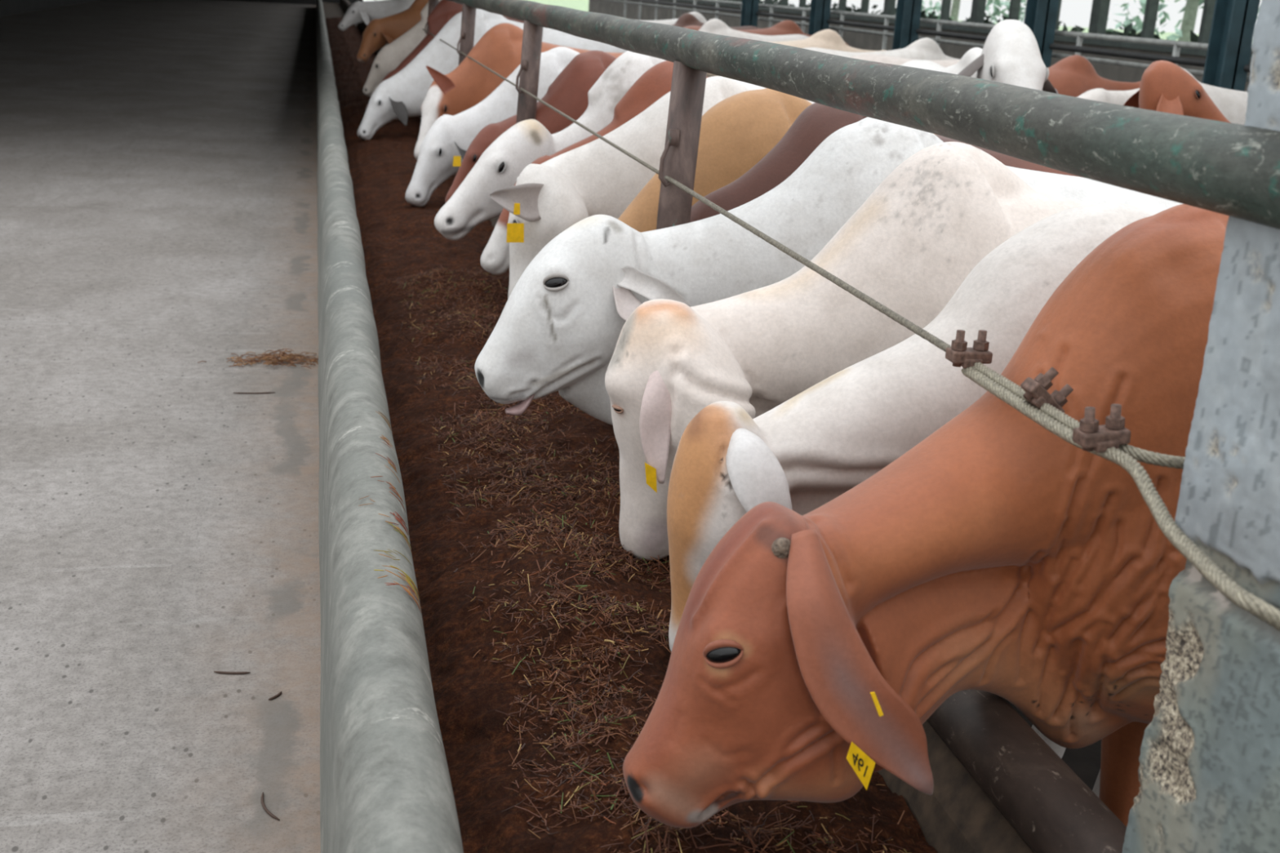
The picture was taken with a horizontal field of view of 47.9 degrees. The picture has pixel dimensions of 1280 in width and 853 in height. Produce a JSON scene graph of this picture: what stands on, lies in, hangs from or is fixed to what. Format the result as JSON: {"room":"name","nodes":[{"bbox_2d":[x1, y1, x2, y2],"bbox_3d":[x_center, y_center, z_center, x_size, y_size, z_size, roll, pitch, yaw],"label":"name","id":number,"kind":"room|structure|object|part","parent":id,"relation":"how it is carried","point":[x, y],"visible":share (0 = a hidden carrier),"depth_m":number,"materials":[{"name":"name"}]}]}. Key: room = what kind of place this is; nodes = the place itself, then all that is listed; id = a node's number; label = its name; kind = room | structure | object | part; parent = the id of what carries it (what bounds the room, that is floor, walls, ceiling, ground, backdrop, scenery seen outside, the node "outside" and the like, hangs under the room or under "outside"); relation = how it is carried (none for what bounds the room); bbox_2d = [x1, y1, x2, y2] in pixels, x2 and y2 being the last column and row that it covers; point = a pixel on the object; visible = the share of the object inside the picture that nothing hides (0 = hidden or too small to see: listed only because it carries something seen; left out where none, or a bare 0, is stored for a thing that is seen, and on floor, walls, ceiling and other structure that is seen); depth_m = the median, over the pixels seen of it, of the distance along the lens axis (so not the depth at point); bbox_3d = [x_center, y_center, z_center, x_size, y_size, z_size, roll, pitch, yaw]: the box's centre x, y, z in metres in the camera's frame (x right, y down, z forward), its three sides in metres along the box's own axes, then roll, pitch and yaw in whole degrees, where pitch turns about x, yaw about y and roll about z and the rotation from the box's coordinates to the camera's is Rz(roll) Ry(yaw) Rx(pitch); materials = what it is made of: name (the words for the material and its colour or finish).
{"room":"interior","nodes":[
{"label":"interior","id":0,"kind":"room"},
{"bbox_2d":[0,0,97,16],"bbox_3d":[-15.074,-11.227,33.283,0.150,3.400,52.000,0,17,-13],"label":"wall","id":1,"kind":"structure","parent":0,"point":[7,7],"depth_m":37.66,"materials":[{"name":"grey concrete"}]},
{"bbox_2d":[226,0,363,4],"bbox_3d":[-15.981,-19.038,58.498,9.300,3.400,0.150,0,17,-13],"label":"wall","id":2,"kind":"structure","parent":0,"point":[288,2],"depth_m":59.34,"materials":[{"name":"grey concrete"}]},
{"bbox_2d":[322,2,345,18],"bbox_3d":[-5.646,-7.204,27.566,0.780,0.160,66.000,0,17,-13],"label":"floor","id":3,"kind":"structure","parent":0,"point":[331,10],"depth_m":48.55,"materials":[{"name":"concrete"}]},
{"bbox_2d":[324,17,937,852],"bbox_3d":[-3.804,-4.866,19.440,0.790,0.242,38.900,0,17,-13],"label":"feed mash","id":4,"kind":"object","parent":3,"relation":"on","point":[399,237],"visible":0.57,"depth_m":3.06,"materials":[{"name":"brown food"}]},
{"bbox_2d":[386,265,911,852],"bbox_3d":[-0.280,0.033,4.077,0.677,0.217,5.252,0,17,-13],"label":"straw","id":5,"kind":"object","parent":4,"relation":"on","point":[750,837],"visible":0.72,"depth_m":2.89,"materials":[{"name":"brown plant"}]},
{"bbox_2d":[315,0,463,852],"bbox_3d":[-6.222,-7.639,28.102,0.187,0.608,60.500,0,17,-13],"label":"curb","id":6,"kind":"structure","parent":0,"point":[385,784],"depth_m":2.58,"materials":[{"name":"concrete"}]},
{"bbox_2d":[384,568,404,581],"bbox_3d":[-0.434,0.264,2.546,0.038,0.018,0.004,6,17,10],"label":"straw","id":7,"kind":"object","parent":6,"relation":"on","point":[384,569],"visible":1,"depth_m":2.54,"materials":[{"name":"plant"}]},
{"bbox_2d":[397,568,420,600],"bbox_3d":[-0.415,0.285,2.593,0.042,0.067,0.005,-4,18,-22],"label":"straw","id":8,"kind":"object","parent":6,"relation":"on","point":[397,568],"visible":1,"depth_m":2.59,"materials":[{"name":"yellow plant"}]},
{"bbox_2d":[399,572,420,599],"bbox_3d":[-0.413,0.287,2.584,0.045,0.064,0.005,-10,21,-36],"label":"straw","id":9,"kind":"object","parent":6,"relation":"on","point":[399,572],"visible":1,"depth_m":2.58,"materials":[{"name":"yellow plant"}]},
{"bbox_2d":[400,574,421,608],"bbox_3d":[-0.408,0.293,2.559,0.044,0.056,0.005,10,18,21],"label":"straw","id":10,"kind":"object","parent":6,"relation":"on","point":[401,575],"visible":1,"depth_m":2.56,"materials":[{"name":"beige plant"}]},
{"bbox_2d":[0,0,1101,852],"bbox_3d":[-5.628,-5.830,23.714,17.400,0.200,77.999,0,17,-13],"label":"floor","id":11,"kind":"structure","parent":0,"point":[159,533],"depth_m":5.11,"materials":[{"name":"concrete"}]},
{"bbox_2d":[213,671,250,674],"bbox_3d":[-0.969,0.585,3.419,0.086,0.005,0.009,2,17,-4],"label":"twig","id":12,"kind":"object","parent":11,"relation":"on","point":[217,672],"visible":1,"depth_m":3.42,"materials":[{"name":"wood"}]},
{"bbox_2d":[233,391,275,394],"bbox_3d":[-1.510,-0.131,5.640,0.160,0.005,0.012,-1,18,-14],"label":"twig","id":13,"kind":"object","parent":11,"relation":"on","point":[266,392],"visible":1,"depth_m":5.64,"materials":[{"name":"wood"}]},
{"bbox_2d":[197,348,318,368],"bbox_3d":[-1.565,-0.292,6.109,0.593,0.026,0.290,0,17,-13],"label":"heap","id":14,"kind":"object","parent":11,"relation":"on","point":[283,356],"visible":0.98,"depth_m":6.10,"materials":[{"name":"brown plant"}]},
{"bbox_2d":[260,791,279,820],"bbox_3d":[-0.746,0.762,2.885,0.018,0.005,0.111,-7,20,-30],"label":"twig","id":15,"kind":"object","parent":11,"relation":"on","point":[264,807],"visible":1,"depth_m":2.88,"materials":[{"name":"wood"}]},
{"bbox_2d":[268,691,282,700],"bbox_3d":[-0.840,0.622,3.324,0.009,0.005,0.046,11,19,24],"label":"twig","id":16,"kind":"object","parent":11,"relation":"on","point":[280,692],"visible":1,"depth_m":3.32,"materials":[{"name":"wood"}]},
{"bbox_2d":[337,0,414,31],"bbox_3d":[-2.102,-4.037,15.668,2.303,1.517,0.552,0,17,-10],"label":"cow","id":17,"kind":"object","parent":11,"relation":"on","point":[358,12],"visible":0.09,"depth_m":15.27},
{"bbox_2d":[356,0,428,62],"bbox_3d":[-1.737,-3.631,14.473,2.173,1.485,0.548,0,17,-11],"label":"cow","id":18,"kind":"object","parent":11,"relation":"on","point":[378,33],"visible":0.11,"depth_m":14.11},
{"bbox_2d":[363,0,440,97],"bbox_3d":[-1.479,-3.311,13.503,2.183,1.472,0.549,-1,18,-15],"label":"cow","id":19,"kind":"object","parent":11,"relation":"on","point":[391,55],"visible":0.15,"depth_m":13.24},
{"bbox_2d":[365,0,524,110],"bbox_3d":[-1.299,-3.029,12.667,2.185,1.447,0.548,-1,18,-15],"label":"cow","id":20,"kind":"object","parent":11,"relation":"on","point":[445,10],"visible":0.03,"depth_m":12.38},
{"bbox_2d":[357,8,627,140],"bbox_3d":[-1.073,-2.692,11.706,2.403,1.394,0.548,0,17,-11],"label":"cow","id":21,"kind":"object","parent":11,"relation":"on","point":[401,96],"visible":0.35,"depth_m":11.39},
{"bbox_2d":[413,22,623,159],"bbox_3d":[-0.487,-1.968,9.572,2.024,1.333,0.558,0,17,-13],"label":"cow","id":22,"kind":"object","parent":11,"relation":"on","point":[453,93],"visible":0.25,"depth_m":9.24},
{"bbox_2d":[404,47,762,207],"bbox_3d":[-0.213,-1.581,8.502,2.316,1.255,0.551,0,17,-10],"label":"cow","id":23,"kind":"object","parent":11,"relation":"on","point":[449,136],"visible":0.2,"depth_m":8.17},
{"bbox_2d":[480,60,707,275],"bbox_3d":[0.424,-0.831,6.038,2.187,1.342,0.549,0,17,-10],"label":"cow","id":24,"kind":"object","parent":11,"relation":"on","point":[655,82],"visible":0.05,"depth_m":5.71},
{"bbox_2d":[444,50,764,202],"bbox_3d":[0.109,-1.198,7.234,2.152,1.304,0.548,-1,18,-15],"label":"cow","id":25,"kind":"object","parent":11,"relation":"on","point":[568,93],"visible":0.12,"depth_m":6.94},
{"bbox_2d":[489,75,751,298],"bbox_3d":[0.536,-0.649,5.504,2.290,1.321,0.567,0,17,-13],"label":"cow","id":26,"kind":"object","parent":11,"relation":"on","point":[547,198],"visible":0.17,"depth_m":5.15},
{"bbox_2d":[434,50,814,240],"bbox_3d":[0.237,-1.006,6.532,2.326,1.366,0.550,0,17,-10],"label":"cow","id":27,"kind":"object","parent":11,"relation":"on","point":[499,167],"visible":0.19,"depth_m":6.15},
{"bbox_2d":[634,11,706,25],"bbox_3d":[0.449,-4.776,18.905,2.416,1.318,0.543,3,17,-1],"label":"cow","id":28,"kind":"object","parent":11,"relation":"on","point":[670,22],"visible":0.02,"depth_m":18.65},
{"bbox_2d":[672,13,759,30],"bbox_3d":[0.725,-4.406,17.753,2.420,1.318,0.545,-12,23,-41],"label":"cow","id":29,"kind":"object","parent":11,"relation":"on","point":[686,20],"visible":0.06,"depth_m":17.40},
{"bbox_2d":[740,0,759,26],"bbox_3d":[1.877,-7.559,23.989,0.340,3.800,0.360,0,17,-13],"label":"steel column","id":30,"kind":"structure","parent":11,"relation":"on","point":[748,17],"depth_m":24.07,"materials":[{"name":"blue metal"}]},
{"bbox_2d":[698,18,808,41],"bbox_3d":[0.936,-3.705,15.518,2.417,1.318,0.546,-6,19,-27],"label":"cow","id":31,"kind":"object","parent":11,"relation":"on","point":[715,26],"visible":0.12,"depth_m":15.24},
{"bbox_2d":[684,20,849,46],"bbox_3d":[1.477,-4.125,16.992,2.415,1.316,0.544,2,17,-3],"label":"cow","id":32,"kind":"object","parent":11,"relation":"on","point":[785,27],"visible":0.06,"depth_m":16.78},
{"bbox_2d":[617,88,935,232],"bbox_3d":[0.777,-0.504,5.072,2.114,1.325,0.552,0,17,-10],"label":"cow","id":33,"kind":"object","parent":11,"relation":"on","point":[737,132],"visible":0.06,"depth_m":4.69},
{"bbox_2d":[706,29,885,77],"bbox_3d":[1.513,-3.091,13.633,2.418,1.318,0.544,1,17,-9],"label":"cow","id":34,"kind":"object","parent":11,"relation":"on","point":[829,39],"visible":0.04,"depth_m":13.45},
{"bbox_2d":[808,0,831,35],"bbox_3d":[2.631,-6.483,20.637,0.340,3.800,0.360,0,17,-13],"label":"steel column","id":35,"kind":"structure","parent":11,"relation":"on","point":[820,11],"depth_m":20.71,"materials":[{"name":"blue metal"}]},
{"bbox_2d":[474,117,1182,425],"bbox_3d":[0.786,-0.171,3.961,2.487,1.348,0.554,0,17,-11],"label":"cow","id":36,"kind":"object","parent":11,"relation":"on","point":[559,328],"visible":0.24,"depth_m":3.61},
{"bbox_2d":[803,37,958,60],"bbox_3d":[2.241,-2.754,12.680,2.416,1.318,0.542,-4,19,-23],"label":"cow","id":37,"kind":"object","parent":11,"relation":"on","point":[923,49],"visible":0.11,"depth_m":12.44},
{"bbox_2d":[604,142,1157,560],"bbox_3d":[0.970,0.013,3.415,2.193,1.340,0.551,0,17,-11],"label":"cow","id":38,"kind":"object","parent":11,"relation":"on","point":[914,241],"visible":0.29,"depth_m":3.06},
{"bbox_2d":[689,102,1080,222],"bbox_3d":[0.897,-0.339,4.510,2.225,1.353,0.552,0,17,-10],"label":"cow","id":39,"kind":"object","parent":11,"relation":"on","point":[816,122],"visible":0.06,"depth_m":4.17},
{"bbox_2d":[849,53,959,67],"bbox_3d":[2.696,-2.432,11.721,2.415,1.318,0.544,5,17,4],"label":"cow","id":40,"kind":"object","parent":11,"relation":"on","point":[868,56],"visible":0.04,"depth_m":11.52},
{"bbox_2d":[892,0,922,49],"bbox_3d":[3.323,-5.497,17.565,0.340,3.800,0.360,0,17,-13],"label":"steel column","id":41,"kind":"structure","parent":11,"relation":"on","point":[908,15],"depth_m":17.64,"materials":[{"name":"blue metal"}]},
{"bbox_2d":[666,202,1152,798],"bbox_3d":[1.128,0.201,2.907,2.244,1.298,0.551,0,17,-10],"label":"cow","id":42,"kind":"object","parent":11,"relation":"on","point":[815,446],"visible":0.2,"depth_m":2.55},
{"bbox_2d":[622,204,1228,827],"bbox_3d":[1.085,0.333,2.336,2.286,1.373,0.554,-1,18,-15],"label":"cow","id":43,"kind":"object","parent":11,"relation":"on","point":[812,652],"visible":0.74,"depth_m":2.04},
{"bbox_2d":[602,0,1253,82],"bbox_3d":[2.179,-6.137,23.493,0.210,1.412,33.500,0,17,-13],"label":"rail fence","id":44,"kind":"object","parent":11,"relation":"on","point":[1077,49],"visible":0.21,"depth_m":16.75,"materials":[{"name":"grey metal"}]},
{"bbox_3d":[-0.382,-9.883,35.215,0.055,1.385,0.055,-8,21,-34],"label":"post","id":45,"kind":"part","parent":44,"relation":"part of","materials":[{"name":"grey metal"}]},
{"bbox_3d":[-0.022,-9.369,33.614,0.055,1.385,0.055,6,17,9],"label":"post","id":46,"kind":"part","parent":44,"relation":"part of","materials":[{"name":"grey metal"}]},
{"bbox_3d":[0.339,-8.855,32.013,0.055,1.385,0.055,-8,21,-34],"label":"post","id":47,"kind":"part","parent":44,"relation":"part of","materials":[{"name":"grey metal"}]},
{"bbox_3d":[0.699,-8.341,30.412,0.055,1.385,0.055,-8,21,-34],"label":"post","id":48,"kind":"part","parent":44,"relation":"part of","materials":[{"name":"grey metal"}]},
{"bbox_3d":[1.420,-7.312,27.209,0.055,1.385,0.055,6,17,9],"label":"post","id":49,"kind":"part","parent":44,"relation":"part of","materials":[{"name":"grey metal"}]},
{"bbox_3d":[2.140,-6.284,24.006,0.055,1.385,0.055,-8,21,-34],"label":"post","id":50,"kind":"part","parent":44,"relation":"part of","materials":[{"name":"grey metal"}]},
{"bbox_3d":[2.500,-5.769,22.405,0.055,1.385,0.055,6,17,9],"label":"post","id":51,"kind":"part","parent":44,"relation":"part of","materials":[{"name":"grey metal"}]},
{"bbox_3d":[2.861,-5.255,20.804,0.055,1.385,0.055,-8,21,-34],"label":"post","id":52,"kind":"part","parent":44,"relation":"part of","materials":[{"name":"grey metal"}]},
{"bbox_3d":[3.221,-4.741,19.202,0.055,1.385,0.055,6,17,9],"label":"post","id":53,"kind":"part","parent":44,"relation":"part of","materials":[{"name":"grey metal"}]},
{"bbox_3d":[3.581,-4.227,17.601,0.055,1.385,0.055,6,17,9],"label":"post","id":54,"kind":"part","parent":44,"relation":"part of","materials":[{"name":"grey metal"}]},
{"bbox_3d":[2.291,-6.786,23.310,0.056,0.053,33.500,0,17,-13],"label":"rail","id":55,"kind":"part","parent":44,"relation":"part of","materials":[{"name":"grey metal"}]},
{"bbox_3d":[4.302,-3.199,14.399,0.055,1.385,0.055,-8,21,-34],"label":"post","id":56,"kind":"part","parent":44,"relation":"part of","materials":[{"name":"grey metal"}]},
{"bbox_3d":[4.662,-2.684,12.797,0.055,1.385,0.055,6,17,9],"label":"post","id":57,"kind":"part","parent":44,"relation":"part of","materials":[{"name":"grey metal"}]},
{"bbox_2d":[901,19,1057,93],"bbox_3d":[1.933,-1.652,8.635,0.732,1.554,2.510,3,17,-3],"label":"cow","id":58,"kind":"object","parent":11,"relation":"on","point":[1011,55],"visible":0.23,"depth_m":7.62},
{"bbox_2d":[1023,0,1059,67],"bbox_3d":[4.045,-4.465,14.353,0.340,3.800,0.360,0,17,-13],"label":"steel column","id":59,"kind":"structure","parent":11,"relation":"on","point":[1041,15],"depth_m":14.39,"materials":[{"name":"blue metal"}]},
{"bbox_2d":[1047,54,1140,97],"bbox_3d":[2.865,-2.004,10.369,2.399,1.306,0.584,0,17,-13],"label":"cow","id":60,"kind":"object","parent":11,"relation":"on","point":[1074,75],"visible":0.08,"depth_m":10.20},
{"bbox_2d":[1077,66,1248,124],"bbox_3d":[3.620,-1.724,9.600,2.415,1.318,0.542,-3,18,-19],"label":"cow","id":61,"kind":"object","parent":11,"relation":"on","point":[1233,104],"visible":0.12,"depth_m":9.30},
{"bbox_2d":[1124,60,1231,123],"bbox_3d":[2.803,-1.266,7.786,0.618,1.413,2.237,7,18,13],"label":"cow","id":62,"kind":"object","parent":11,"relation":"on","point":[1165,86],"visible":0.26,"depth_m":6.74},
{"bbox_2d":[1121,0,1279,852],"bbox_3d":[0.877,-0.475,1.442,0.354,3.400,0.351,0,17,-13],"label":"pillar","id":63,"kind":"structure","parent":11,"relation":"on","point":[1209,771],"depth_m":1.63,"materials":[{"name":"paint"}]},
{"bbox_2d":[1201,0,1260,91],"bbox_3d":[4.726,-3.494,11.327,0.340,3.800,0.360,0,17,-13],"label":"steel column","id":64,"kind":"structure","parent":11,"relation":"on","point":[1228,51],"depth_m":11.41,"materials":[{"name":"metal"}]},
{"bbox_2d":[339,0,1035,852],"bbox_3d":[-5.473,-7.800,29.025,0.240,0.460,62.000,0,17,-13],"label":"wall","id":65,"kind":"structure","parent":0,"point":[958,816],"depth_m":2.27,"materials":[{"name":"concrete"}]},
{"bbox_2d":[350,0,1279,852],"bbox_3d":[-3.813,-6.008,21.563,0.170,1.410,44.641,0,17,-13],"label":"fence","id":66,"kind":"object","parent":65,"relation":"on","point":[1233,170],"visible":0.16,"depth_m":2.15,"materials":[{"name":"grey metal"}]},
{"bbox_3d":[-1.842,-3.126,12.728,0.124,1.322,0.094,0,17,-13],"label":"post","id":67,"kind":"part","parent":66,"relation":"part of","materials":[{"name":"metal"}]},
{"bbox_3d":[-1.199,-2.208,9.870,0.124,1.322,0.094,0,17,-13],"label":"post","id":68,"kind":"part","parent":66,"relation":"part of","materials":[{"name":"metal"}]},
{"bbox_3d":[-0.555,-1.290,7.012,0.124,1.322,0.094,0,17,-13],"label":"post","id":69,"kind":"part","parent":66,"relation":"part of","materials":[{"name":"metal"}]},
{"bbox_3d":[0.088,-0.372,4.154,0.124,1.322,0.094,0,17,-13],"label":"post","id":70,"kind":"part","parent":66,"relation":"part of","materials":[{"name":"metal"}]},
{"bbox_2d":[374,0,1279,631],"bbox_3d":[-3.966,-6.337,21.819,0.429,0.248,43.922,-1,18,-13],"label":"rope","id":71,"kind":"object","parent":66,"relation":"attached to","point":[1110,441],"visible":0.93,"depth_m":1.88,"materials":[{"name":"metal"}]},
{"bbox_3d":[-3.876,-6.771,21.809,0.102,0.103,43.681,0,17,-13],"label":"rail","id":72,"kind":"part","parent":66,"relation":"part of","materials":[{"name":"grey metal"}]},
{"bbox_2d":[588,0,1250,92],"bbox_3d":[3.589,-6.593,25.543,0.200,1.240,50.000,0,17,-13],"label":"wall","id":73,"kind":"structure","parent":0,"point":[855,40],"depth_m":23.79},
{"bbox_2d":[764,0,772,4],"bbox_3d":[2.705,-9.751,29.400,0.120,2.350,0.200,0,17,-13],"label":"trim","id":74,"kind":"structure","parent":73,"relation":"attached to","point":[766,2],"depth_m":29.62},
{"bbox_2d":[781,0,788,5],"bbox_3d":[2.939,-9.416,28.358,0.120,2.350,0.070,0,17,-13],"label":"trim","id":75,"kind":"structure","parent":73,"relation":"attached to","point":[784,2],"depth_m":28.63,"materials":[{"name":"grey metal"}]},
{"bbox_2d":[798,0,806,7],"bbox_3d":[3.174,-9.081,27.315,0.120,2.350,0.070,0,17,-13],"label":"trim","id":76,"kind":"structure","parent":73,"relation":"attached to","point":[802,2],"depth_m":27.59,"materials":[{"name":"grey metal"}]},
{"bbox_2d":[838,0,846,11],"bbox_3d":[3.643,-8.411,25.230,0.120,2.350,0.070,0,17,-13],"label":"trim","id":77,"kind":"structure","parent":73,"relation":"attached to","point":[842,3],"depth_m":25.49,"materials":[{"name":"grey metal"}]},
{"bbox_2d":[860,0,869,13],"bbox_3d":[3.878,-8.077,24.187,0.120,2.350,0.070,0,17,-13],"label":"trim","id":78,"kind":"structure","parent":73,"relation":"attached to","point":[864,3],"depth_m":24.45,"materials":[{"name":"grey metal"}]},
{"bbox_2d":[883,0,895,15],"bbox_3d":[4.112,-7.742,23.144,0.120,2.350,0.200,0,17,-13],"label":"trim","id":79,"kind":"structure","parent":73,"relation":"attached to","point":[889,6],"depth_m":23.35,"materials":[{"name":"grey metal"}]},
{"bbox_2d":[939,0,951,20],"bbox_3d":[4.582,-7.072,21.059,0.120,2.350,0.070,0,17,-13],"label":"trim","id":80,"kind":"structure","parent":73,"relation":"attached to","point":[946,4],"depth_m":21.31,"materials":[{"name":"grey metal"}]},
{"bbox_2d":[666,0,1252,61],"bbox_3d":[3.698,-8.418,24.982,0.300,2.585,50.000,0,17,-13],"label":"sill","id":81,"kind":"structure","parent":73,"relation":"attached to","point":[1086,41],"depth_m":19.62,"materials":[{"name":"grey concrete"}]},
{"bbox_2d":[969,0,986,23],"bbox_3d":[4.816,-6.737,20.016,0.120,2.350,0.200,0,17,-13],"label":"trim","id":82,"kind":"structure","parent":73,"relation":"attached to","point":[978,6],"depth_m":20.22,"materials":[{"name":"grey metal"}]},
{"bbox_2d":[1008,0,1021,20],"bbox_3d":[5.051,-6.402,18.973,0.120,2.350,0.070,0,17,-13],"label":"trim","id":83,"kind":"structure","parent":73,"relation":"attached to","point":[1015,5],"depth_m":19.20,"materials":[{"name":"grey metal"}]},
{"bbox_2d":[1055,0,1062,30],"bbox_3d":[5.286,-6.068,17.931,0.120,2.350,0.070,0,17,-13],"label":"trim","id":84,"kind":"structure","parent":73,"relation":"attached to","point":[1060,1],"depth_m":18.17,"materials":[{"name":"grey metal"}]},
{"bbox_2d":[1088,0,1110,34],"bbox_3d":[5.520,-5.733,16.888,0.120,2.350,0.200,0,17,-13],"label":"trim","id":85,"kind":"structure","parent":73,"relation":"attached to","point":[1100,8],"depth_m":17.09,"materials":[{"name":"grey metal"}]},
{"bbox_2d":[1140,0,1159,38],"bbox_3d":[5.755,-5.398,15.845,0.120,2.350,0.070,0,17,-13],"label":"trim","id":86,"kind":"structure","parent":73,"relation":"attached to","point":[1151,10],"depth_m":16.08,"materials":[{"name":"grey metal"}]},
{"bbox_2d":[1197,0,1215,43],"bbox_3d":[5.989,-5.063,14.802,0.120,2.350,0.070,0,17,-13],"label":"trim","id":87,"kind":"structure","parent":73,"relation":"attached to","point":[1209,5],"depth_m":15.03,"materials":[{"name":"grey metal"}]},
{"label":"outside","id":88,"kind":"structure","parent":0,"visible":0},
{"bbox_2d":[525,0,1198,40],"bbox_3d":[52.191,-7.910,41.427,101.000,0.100,200.000,0,17,-13],"label":"ground","id":89,"kind":"structure","parent":88,"point":[581,5],"depth_m":101.92,"materials":[{"name":"green plant"}]},
{"bbox_2d":[895,0,954,19],"bbox_3d":[6.633,-9.506,33.944,1.722,2.249,2.288,0,17,-13],"label":"bush","id":90,"kind":"object","parent":89,"relation":"on","point":[937,4],"visible":0.05,"depth_m":33.54,"materials":[{"name":"green plant"}]},
{"bbox_2d":[950,0,960,21],"bbox_3d":[10.129,-14.495,45.822,3.562,5.179,3.752,0,17,-13],"label":"tree","id":91,"kind":"object","parent":89,"relation":"on","point":[954,13],"visible":0.47,"depth_m":46.21,"materials":[{"name":"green plant"}]},
{"bbox_2d":[728,0,1198,42],"bbox_3d":[4.565,-6.695,24.108,0.923,0.740,37.045,-1,18,-13],"label":"hedge","id":92,"kind":"object","parent":89,"relation":"on","point":[1193,37],"visible":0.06,"depth_m":21.28,"materials":[{"name":"green plant"}]},
{"bbox_2d":[985,0,1026,24],"bbox_3d":[7.452,-7.985,29.262,1.622,2.218,2.296,0,17,-13],"label":"bush","id":93,"kind":"object","parent":89,"relation":"on","point":[997,12],"visible":0.08,"depth_m":28.97,"materials":[{"name":"green plant"}]},
{"bbox_2d":[1106,0,1182,40],"bbox_3d":[8.632,-6.629,25.086,1.720,2.216,2.278,0,17,-13],"label":"bush","id":94,"kind":"object","parent":89,"relation":"on","point":[1139,23],"visible":0.13,"depth_m":24.80,"materials":[{"name":"green plant"}]},
{"bbox_2d":[1174,0,1204,41],"bbox_3d":[10.953,-8.719,28.680,2.936,4.314,2.851,11,19,23],"label":"tree","id":95,"kind":"object","parent":89,"relation":"on","point":[1190,10],"visible":0.33,"depth_m":28.78,"materials":[{"name":"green plant"}]}
]}

